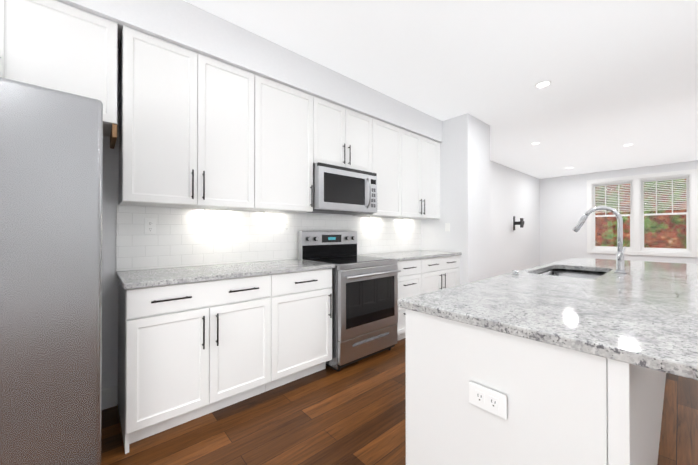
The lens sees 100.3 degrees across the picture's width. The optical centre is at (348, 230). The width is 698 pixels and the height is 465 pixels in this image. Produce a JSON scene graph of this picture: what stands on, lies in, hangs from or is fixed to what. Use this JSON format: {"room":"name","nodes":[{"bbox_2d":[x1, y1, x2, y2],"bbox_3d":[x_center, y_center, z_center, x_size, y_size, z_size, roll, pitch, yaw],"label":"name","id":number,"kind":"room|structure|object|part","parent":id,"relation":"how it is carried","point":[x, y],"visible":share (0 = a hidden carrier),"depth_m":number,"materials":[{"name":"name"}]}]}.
{"room":"kitchen","nodes":[
{"label":"kitchen","id":0,"kind":"room"},
{"bbox_2d":[57,0,697,403],"bbox_3d":[2.343,-0.171,2.673,13.000,2.740,4.800,0,0,-41],"label":"wall","id":1,"kind":"structure","parent":0,"point":[483,198],"depth_m":3.86,"materials":[{"name":"paint"}]},
{"bbox_2d":[0,0,117,136],"bbox_3d":[-1.858,-0.945,1.532,0.990,0.614,0.362,0,0,-41],"label":"upper cabinet","id":2,"kind":"object","parent":1,"relation":"attached to","point":[57,45],"visible":0.77,"depth_m":1.60,"materials":[{"name":"white wood"}]},
{"bbox_2d":[110,124,116,148],"bbox_3d":[-1.508,-0.596,1.864,0.022,0.077,0.321,0,0,-41],"label":"cleat","id":3,"kind":"object","parent":2,"relation":"attached to","point":[113,136],"visible":1,"depth_m":1.77,"materials":[{"name":"brown wood"}]},
{"bbox_2d":[101,386,116,409],"bbox_3d":[2.327,1.134,2.684,12.600,0.130,4.450,0,0,-41],"label":"baseboard","id":4,"kind":"structure","parent":1,"relation":"attached to","point":[109,398],"depth_m":1.96,"materials":[{"name":"white"}]},
{"bbox_2d":[119,25,253,210],"bbox_3d":[-1.156,-0.711,2.148,0.829,1.074,0.362,0,0,-41],"label":"upper cabinet","id":5,"kind":"object","parent":1,"relation":"attached to","point":[186,128],"visible":1,"depth_m":1.98,"materials":[{"name":"white wood"}]},
{"bbox_2d":[204,208,232,210],"bbox_3d":[-1.065,-0.167,2.384,0.220,0.011,0.040,0,0,-41],"label":"spotlight","id":6,"kind":"object","parent":5,"relation":"attached to","point":[218,209],"visible":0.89,"depth_m":2.37,"materials":[{"name":"white"}]},
{"bbox_2d":[116,205,420,270],"bbox_3d":[-0.261,0.059,3.168,3.550,0.454,0.009,0,0,-41],"label":"tile backsplash","id":7,"kind":"structure","parent":1,"relation":"attached to","point":[182,237],"depth_m":2.48,"materials":[{"name":"white tile"}]},
{"bbox_2d":[144,218,155,233],"bbox_3d":[-1.444,-0.029,2.116,0.070,0.115,0.008,0,0,-41],"label":"outlet","id":8,"kind":"object","parent":7,"relation":"attached to","point":[149,225],"visible":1,"depth_m":2.11,"materials":[{"name":"white plastic"}]},
{"bbox_2d":[283,221,289,232],"bbox_3d":[-0.610,-0.035,2.850,0.070,0.115,0.008,0,0,-41],"label":"outlet","id":9,"kind":"object","parent":7,"relation":"attached to","point":[286,226],"visible":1,"depth_m":2.85,"materials":[{"name":"white plastic"}]},
{"bbox_2d":[241,74,312,212],"bbox_3d":[-0.634,-0.709,2.608,0.559,1.074,0.362,0,0,-41],"label":"upper cabinet","id":10,"kind":"object","parent":1,"relation":"attached to","point":[283,148],"visible":0.94,"depth_m":2.48,"materials":[{"name":"white wood"}]},
{"bbox_2d":[263,211,286,213],"bbox_3d":[-0.690,-0.165,2.714,0.220,0.011,0.040,0,0,-41],"label":"spotlight","id":11,"kind":"object","parent":10,"relation":"attached to","point":[276,212],"visible":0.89,"depth_m":2.72,"materials":[{"name":"white plastic"}]},
{"bbox_2d":[313,96,371,171],"bbox_3d":[-0.132,-0.932,3.051,0.779,0.622,0.362,0,0,-41],"label":"upper cabinet","id":12,"kind":"object","parent":1,"relation":"attached to","point":[342,136],"visible":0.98,"depth_m":2.91,"materials":[{"name":"white wood"}]},
{"bbox_2d":[307,162,376,214],"bbox_3d":[-0.098,-0.400,3.011,0.768,0.432,0.462,0,0,-41],"label":"over-the-range microwave","id":13,"kind":"object","parent":12,"relation":"attached to","point":[342,190],"visible":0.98,"depth_m":2.83,"materials":[{"name":"silver metal"}]},
{"bbox_2d":[353,118,400,217],"bbox_3d":[0.349,-0.704,3.473,0.499,1.074,0.362,0,0,-41],"label":"upper cabinet","id":14,"kind":"object","parent":1,"relation":"attached to","point":[386,152],"visible":0.58,"depth_m":3.37,"materials":[{"name":"white wood"}]},
{"bbox_2d":[384,129,439,219],"bbox_3d":[0.863,-0.701,3.925,0.868,1.074,0.362,0,0,-41],"label":"upper cabinet","id":15,"kind":"object","parent":1,"relation":"attached to","point":[419,176],"depth_m":3.78,"materials":[{"name":"white wood"}]},
{"bbox_3d":[1.159,-0.698,4.210,0.047,1.070,0.326,0,0,-41],"label":"wall cabinet filler","id":16,"kind":"part","parent":15,"relation":"part of","materials":[{"name":"white wood"}]},
{"bbox_2d":[445,223,449,230],"bbox_3d":[1.356,-0.044,4.014,0.008,0.115,0.070,0,0,-41],"label":"light switch","id":17,"kind":"object","parent":1,"relation":"attached to","point":[447,226],"visible":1,"depth_m":4.01,"materials":[{"name":"white plastic"}]},
{"bbox_2d":[513,216,523,229],"bbox_3d":[4.056,-0.177,7.005,0.315,0.340,0.259,0,0,-41],"label":"tv wall mount","id":18,"kind":"object","parent":1,"relation":"attached to","point":[521,222],"visible":1,"depth_m":7.09,"materials":[{"name":"black metal"}]},
{"bbox_2d":[587,169,697,257],"bbox_3d":[6.956,-0.367,7.041,0.144,1.920,1.880,0,0,-41],"label":"window unit","id":19,"kind":"structure","parent":1,"relation":"in","point":[636,189],"depth_m":6.95,"materials":[{"name":"white"}]},
{"bbox_2d":[100,338,697,464],"bbox_3d":[2.343,1.249,2.665,13.000,0.100,4.800,0,0,-41],"label":"floor","id":20,"kind":"structure","parent":0,"point":[354,413],"depth_m":1.76,"materials":[{"name":"brown wood"}]},
{"bbox_2d":[0,77,102,464],"bbox_3d":[-1.683,0.291,1.327,0.840,1.799,0.816,0,0,-41],"label":"fridge","id":21,"kind":"object","parent":20,"relation":"on","point":[51,163],"visible":1,"depth_m":1.24,"materials":[{"name":"grey metal"}]},
{"bbox_2d":[118,274,270,453],"bbox_3d":[-1.060,0.753,2.031,0.829,0.881,0.652,0,0,-41],"label":"base cabinet","id":22,"kind":"object","parent":20,"relation":"on","point":[187,352],"visible":1,"depth_m":1.76,"materials":[{"name":"white wood"}]},
{"bbox_2d":[116,259,334,288],"bbox_3d":[-0.855,0.297,2.222,1.410,0.030,0.642,0,0,-41],"label":"countertop","id":23,"kind":"structure","parent":22,"relation":"on","point":[131,279],"depth_m":1.99,"materials":[{"name":"stone"}]},
{"bbox_2d":[265,268,331,391],"bbox_3d":[-0.540,0.755,2.489,0.556,0.881,0.652,0,0,-41],"label":"base cabinet","id":24,"kind":"object","parent":20,"relation":"on","point":[301,324],"visible":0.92,"depth_m":2.26,"materials":[{"name":"white wood"}]},
{"bbox_2d":[298,231,400,370],"bbox_3d":[0.010,0.602,2.883,0.754,1.194,0.734,0,0,-41],"label":"range","id":25,"kind":"object","parent":20,"relation":"on","point":[364,306],"visible":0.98,"depth_m":2.66,"materials":[{"name":"silver metal"}]},
{"bbox_2d":[397,259,421,340],"bbox_3d":[0.446,0.760,3.357,0.495,0.881,0.652,0,0,-41],"label":"base cabinet","id":26,"kind":"object","parent":20,"relation":"on","point":[409,280],"visible":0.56,"depth_m":3.13,"materials":[{"name":"white wood"}]},
{"bbox_2d":[420,255,459,293],"bbox_3d":[0.959,0.763,3.808,0.868,0.881,0.652,0,0,-41],"label":"base cabinet","id":27,"kind":"object","parent":20,"relation":"on","point":[438,273],"depth_m":3.55,"materials":[{"name":"white wood"}]},
{"bbox_2d":[358,250,461,260],"bbox_3d":[0.765,0.305,3.647,1.376,0.030,0.642,0,0,-41],"label":"countertop","id":28,"kind":"structure","parent":27,"relation":"on","point":[410,255],"depth_m":3.50,"materials":[{"name":"stone"}]},
{"bbox_3d":[1.255,0.764,4.093,0.047,0.881,0.616,0,0,-41],"label":"base cabinet filler","id":29,"kind":"part","parent":27,"relation":"part of","materials":[{"name":"white wood"}]},
{"bbox_2d":[406,309,665,464],"bbox_3d":[1.492,0.752,1.875,2.866,0.881,0.694,0,0,-41],"label":"kitchen island","id":30,"kind":"object","parent":20,"relation":"on","point":[565,406],"visible":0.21,"depth_m":0.88,"materials":[{"name":"white wood"}]},
{"bbox_2d":[469,381,506,419],"bbox_3d":[0.427,0.524,0.902,0.008,0.070,0.115,0,0,-41],"label":"outlet","id":31,"kind":"object","parent":30,"relation":"attached to","point":[489,400],"visible":1,"depth_m":0.90,"materials":[{"name":"white plastic"}]},
{"bbox_2d":[398,258,697,379],"bbox_3d":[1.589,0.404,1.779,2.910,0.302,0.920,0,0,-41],"label":"island countertop","id":32,"kind":"structure","parent":30,"relation":"on","point":[642,313],"depth_m":1.04,"materials":[{"name":"stone"}]},
{"bbox_3d":[1.059,0.267,1.860,0.042,0.025,0.042,0,0,-41],"label":"sink air switch button","id":33,"kind":"part","parent":32,"relation":"part of","materials":[{"name":"silver metal"}]},
{"bbox_2d":[573,206,626,272],"bbox_3d":[1.710,0.056,2.002,0.095,0.448,0.290,0,0,-41],"label":"faucet","id":34,"kind":"object","parent":32,"relation":"on","point":[620,265],"visible":1,"depth_m":1.93,"materials":[{"name":"silver metal"}]},
{"bbox_2d":[184,0,697,178],"bbox_3d":[2.343,-1.601,2.681,13.000,0.120,4.800,0,0,-41],"label":"ceiling","id":35,"kind":"structure","parent":0,"point":[618,74],"depth_m":2.69,"materials":[{"name":"paint"}]},
{"bbox_2d":[535,81,551,87],"bbox_3d":[2.042,-1.536,3.068,0.150,0.005,0.150,0,0,-41],"label":"recessed light","id":36,"kind":"object","parent":35,"relation":"in","point":[542,84],"visible":1,"depth_m":3.06,"materials":[{"name":"white"}]},
{"label":"outside","id":37,"kind":"structure","parent":0,"visible":0},
{"bbox_2d":[595,179,686,248],"bbox_3d":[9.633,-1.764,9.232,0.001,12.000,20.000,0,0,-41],"label":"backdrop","id":38,"kind":"structure","parent":37,"point":[679,221],"depth_m":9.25,"materials":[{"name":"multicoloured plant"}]}
]}

